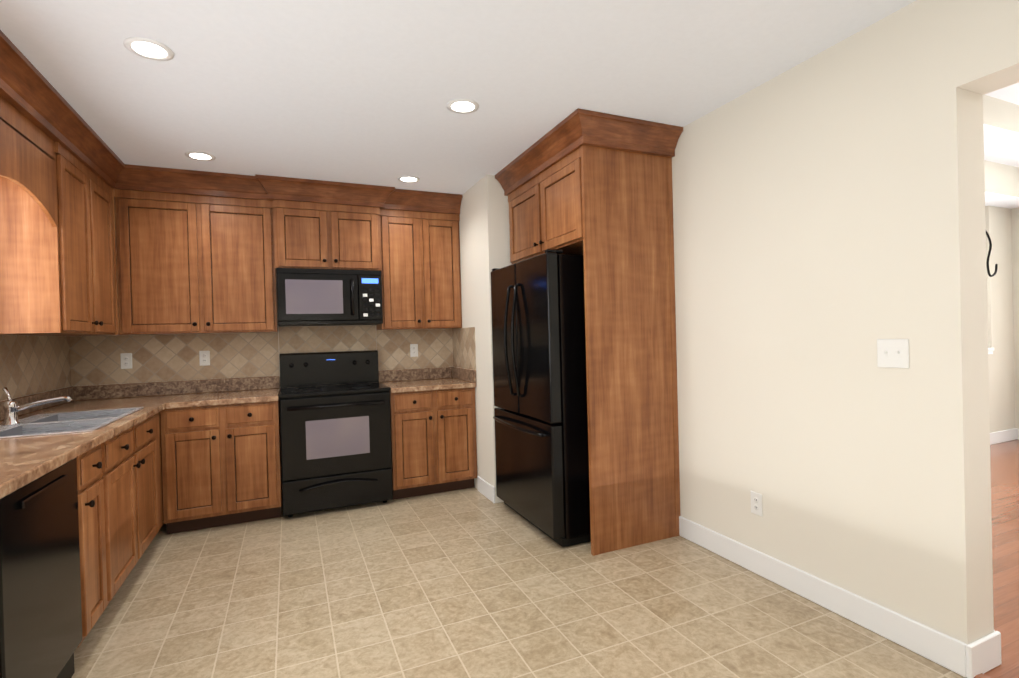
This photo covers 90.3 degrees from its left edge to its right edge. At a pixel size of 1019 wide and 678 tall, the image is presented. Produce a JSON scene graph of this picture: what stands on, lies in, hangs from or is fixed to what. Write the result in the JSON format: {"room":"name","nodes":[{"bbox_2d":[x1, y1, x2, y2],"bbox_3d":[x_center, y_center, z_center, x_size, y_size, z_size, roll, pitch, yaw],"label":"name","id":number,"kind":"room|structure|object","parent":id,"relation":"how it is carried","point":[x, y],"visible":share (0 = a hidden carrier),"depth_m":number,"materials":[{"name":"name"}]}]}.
{"room":"kitchen","nodes":[
{"label":"kitchen","id":0,"kind":"room"},
{"bbox_2d":[86,278,452,385],"bbox_3d":[-1.445,0.032,4.532,3.915,2.560,0.120,-2,0,-24],"label":"wall","id":1,"kind":"structure","parent":0,"point":[278,340],"depth_m":4.25,"materials":[{"name":"paint"}]},
{"bbox_2d":[0,0,915,194],"bbox_3d":[0.076,-1.312,0.799,4.035,0.100,8.190,-2,0,-24],"label":"ceiling","id":2,"kind":"structure","parent":0,"point":[357,91],"depth_m":2.37,"materials":[{"name":"paint"}]},
{"bbox_2d":[0,30,462,335],"bbox_3d":[-1.325,-0.651,2.958,2.909,1.173,2.861,-2,0,-24],"label":"upper cabinet","id":3,"kind":"object","parent":2,"relation":"hanging from","point":[98,237],"visible":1,"depth_m":3.68,"materials":[{"name":"brown wood"}]},
{"bbox_2d":[276,268,382,326],"bbox_3d":[-1.485,-0.336,4.191,0.792,0.440,0.468,-2,0,-24],"label":"microwave","id":4,"kind":"object","parent":3,"relation":"in","point":[324,297],"visible":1,"depth_m":4.02,"materials":[{"name":"black"}]},
{"bbox_2d":[123,37,478,182],"bbox_3d":[-1.159,-1.242,3.069,1.586,0.006,1.576,-2,0,-24],"label":"cans","id":5,"kind":"object","parent":2,"relation":"attached to","point":[147,48],"visible":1,"depth_m":2.21,"materials":[{"name":"white"}]},
{"bbox_2d":[455,174,511,502],"bbox_3d":[0.032,-0.007,4.565,0.820,2.560,1.000,-2,0,-24],"label":"wall","id":6,"kind":"structure","parent":0,"point":[484,232],"depth_m":4.09,"materials":[{"name":"paint"}]},
{"bbox_2d":[0,325,475,400],"bbox_3d":[-1.318,0.255,3.004,2.915,0.730,2.780,-2,0,-24],"label":"tile backsplash","id":7,"kind":"structure","parent":6,"relation":"attached to","point":[29,365],"depth_m":4.01,"materials":[{"name":"tile"}]},
{"bbox_2d":[120,353,131,368],"label":"outlet plates","id":8,"kind":"object","parent":7,"relation":"attached to","point":[126,358],"depth_m":3.82,"materials":[{"name":"white plastic"}]},
{"bbox_2d":[199,351,209,365],"label":"outlet plates","id":9,"kind":"object","parent":7,"relation":"attached to","point":[204,360],"depth_m":4.02,"materials":[{"name":"white plastic"}]},
{"bbox_2d":[410,344,417,356],"label":"outlet plates","id":10,"kind":"object","parent":7,"relation":"attached to","point":[413,347],"depth_m":4.69,"materials":[{"name":"white plastic"}]},
{"bbox_2d":[71,487,966,677],"bbox_3d":[0.074,1.349,0.786,3.875,0.100,8.190,-2,0,-24],"label":"floor","id":11,"kind":"structure","parent":0,"point":[474,582],"depth_m":2.42,"materials":[{"name":"tile"}]},
{"bbox_2d":[0,458,81,677],"bbox_3d":[-1.868,0.911,1.639,0.610,0.868,0.602,-2,0,-24],"label":"dishwasher","id":12,"kind":"object","parent":11,"relation":"on","point":[40,613],"visible":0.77,"depth_m":1.71,"materials":[{"name":"black metal"}]},
{"bbox_2d":[76,387,476,647],"bbox_3d":[-1.307,0.882,3.019,2.907,0.875,2.750,-2,0,-24],"label":"base cabinet","id":13,"kind":"object","parent":11,"relation":"on","point":[177,470],"visible":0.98,"depth_m":3.50,"materials":[{"name":"brown wood"}]},
{"bbox_2d":[0,367,475,498],"bbox_3d":[-1.314,0.372,3.003,2.909,0.144,2.779,-2,0,-24],"label":"countertop","id":14,"kind":"structure","parent":13,"relation":"on","point":[24,461],"depth_m":3.52,"materials":[{"name":"stone"}]},
{"bbox_2d":[2,387,72,425],"bbox_3d":[-2.427,0.336,2.608,0.294,0.190,0.068,-2,0,-24],"label":"faucet","id":15,"kind":"object","parent":14,"relation":"on","point":[11,408],"visible":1,"depth_m":2.56,"materials":[{"name":"silver metal"}]},
{"bbox_2d":[0,407,143,438],"bbox_3d":[-2.336,0.526,2.647,0.514,0.194,0.904,-2,0,-24],"label":"sink","id":16,"kind":"object","parent":14,"relation":"in","point":[61,423],"visible":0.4,"depth_m":2.67,"materials":[{"name":"silver metal"}]},
{"bbox_2d":[279,350,392,516],"bbox_3d":[-1.407,0.712,4.085,0.798,1.205,0.700,-2,0,-24],"label":"range","id":17,"kind":"object","parent":11,"relation":"on","point":[336,445],"visible":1,"depth_m":3.85,"materials":[{"name":"black metal"}]},
{"bbox_2d":[491,249,590,546],"bbox_3d":[0.387,0.361,3.603,0.858,1.818,0.933,-2,0,-24],"label":"refrigerator","id":18,"kind":"object","parent":11,"relation":"on","point":[540,417],"visible":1,"depth_m":3.14,"materials":[{"name":"black metal"}]},
{"bbox_2d":[495,108,682,555],"bbox_3d":[0.511,-0.012,3.545,0.751,2.558,1.242,-2,0,-24],"label":"enclosure","id":19,"kind":"object","parent":11,"relation":"on","point":[594,189],"visible":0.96,"depth_m":3.10,"materials":[{"name":"brown wood"}]},
{"bbox_2d":[672,0,1018,644],"bbox_3d":[1.878,-0.036,1.579,0.180,2.560,7.950,-2,0,-24],"label":"wall","id":20,"kind":"structure","parent":0,"point":[829,225],"depth_m":2.21,"materials":[{"name":"paint"}]},
{"bbox_2d":[750,491,762,515],"label":"outlet plates","id":21,"kind":"object","parent":20,"relation":"attached to","point":[756,498],"depth_m":2.69,"materials":[{"name":"white plastic"}]},
{"bbox_2d":[877,339,908,368],"bbox_3d":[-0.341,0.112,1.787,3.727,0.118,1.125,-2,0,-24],"label":"switch plates","id":22,"kind":"object","parent":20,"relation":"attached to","point":[892,353],"visible":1,"depth_m":2.06,"materials":[{"name":"white plastic"}]},
{"bbox_2d":[985,206,1014,432],"bbox_3d":[3.278,-0.441,4.748,4.940,3.250,0.240,-2,0,-24],"label":"wall","id":23,"kind":"structure","parent":0,"point":[1000,340],"depth_m":5.52,"materials":[{"name":"paint"}]},
{"bbox_2d":[477,428,1018,677],"bbox_3d":[2.590,1.163,1.537,8.855,0.125,7.315,-2,0,-24],"label":"baseboard","id":24,"kind":"structure","parent":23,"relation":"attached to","point":[975,658],"depth_m":2.24,"materials":[{"name":"white wood"}]},
{"bbox_2d":[988,348,993,353],"bbox_3d":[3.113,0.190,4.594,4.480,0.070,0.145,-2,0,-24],"label":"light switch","id":25,"kind":"structure","parent":23,"relation":"attached to","point":[990,350],"depth_m":5.41,"materials":[{"name":"white plastic"}]},
{"bbox_2d":[986,231,997,276],"bbox_3d":[1.865,-0.345,1.974,0.128,0.206,0.024,-2,0,-24],"label":"wall hook","id":26,"kind":"object","parent":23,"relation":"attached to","point":[988,257],"visible":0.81,"depth_m":1.98,"materials":[{"name":"black"}]},
{"bbox_2d":[984,440,1018,677],"bbox_3d":[4.467,1.222,2.084,5.220,0.100,6.060,-2,0,-24],"label":"floor","id":27,"kind":"structure","parent":0,"point":[1004,462],"depth_m":2.88,"materials":[{"name":"brown wood"}]},
{"bbox_2d":[1011,207,1018,427],"bbox_3d":[6.759,-0.523,3.091,0.120,3.250,6.060,-2,0,-24],"label":"wall","id":28,"kind":"structure","parent":0,"point":[1015,238],"depth_m":5.61,"materials":[{"name":"paint"}]},
{"bbox_2d":[983,83,1018,208],"bbox_3d":[4.406,-1.733,2.071,4.940,0.690,5.820,-2,0,-24],"label":"ceiling","id":29,"kind":"structure","parent":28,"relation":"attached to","point":[1001,133],"depth_m":4.50,"materials":[{"name":"paint"}]}
]}

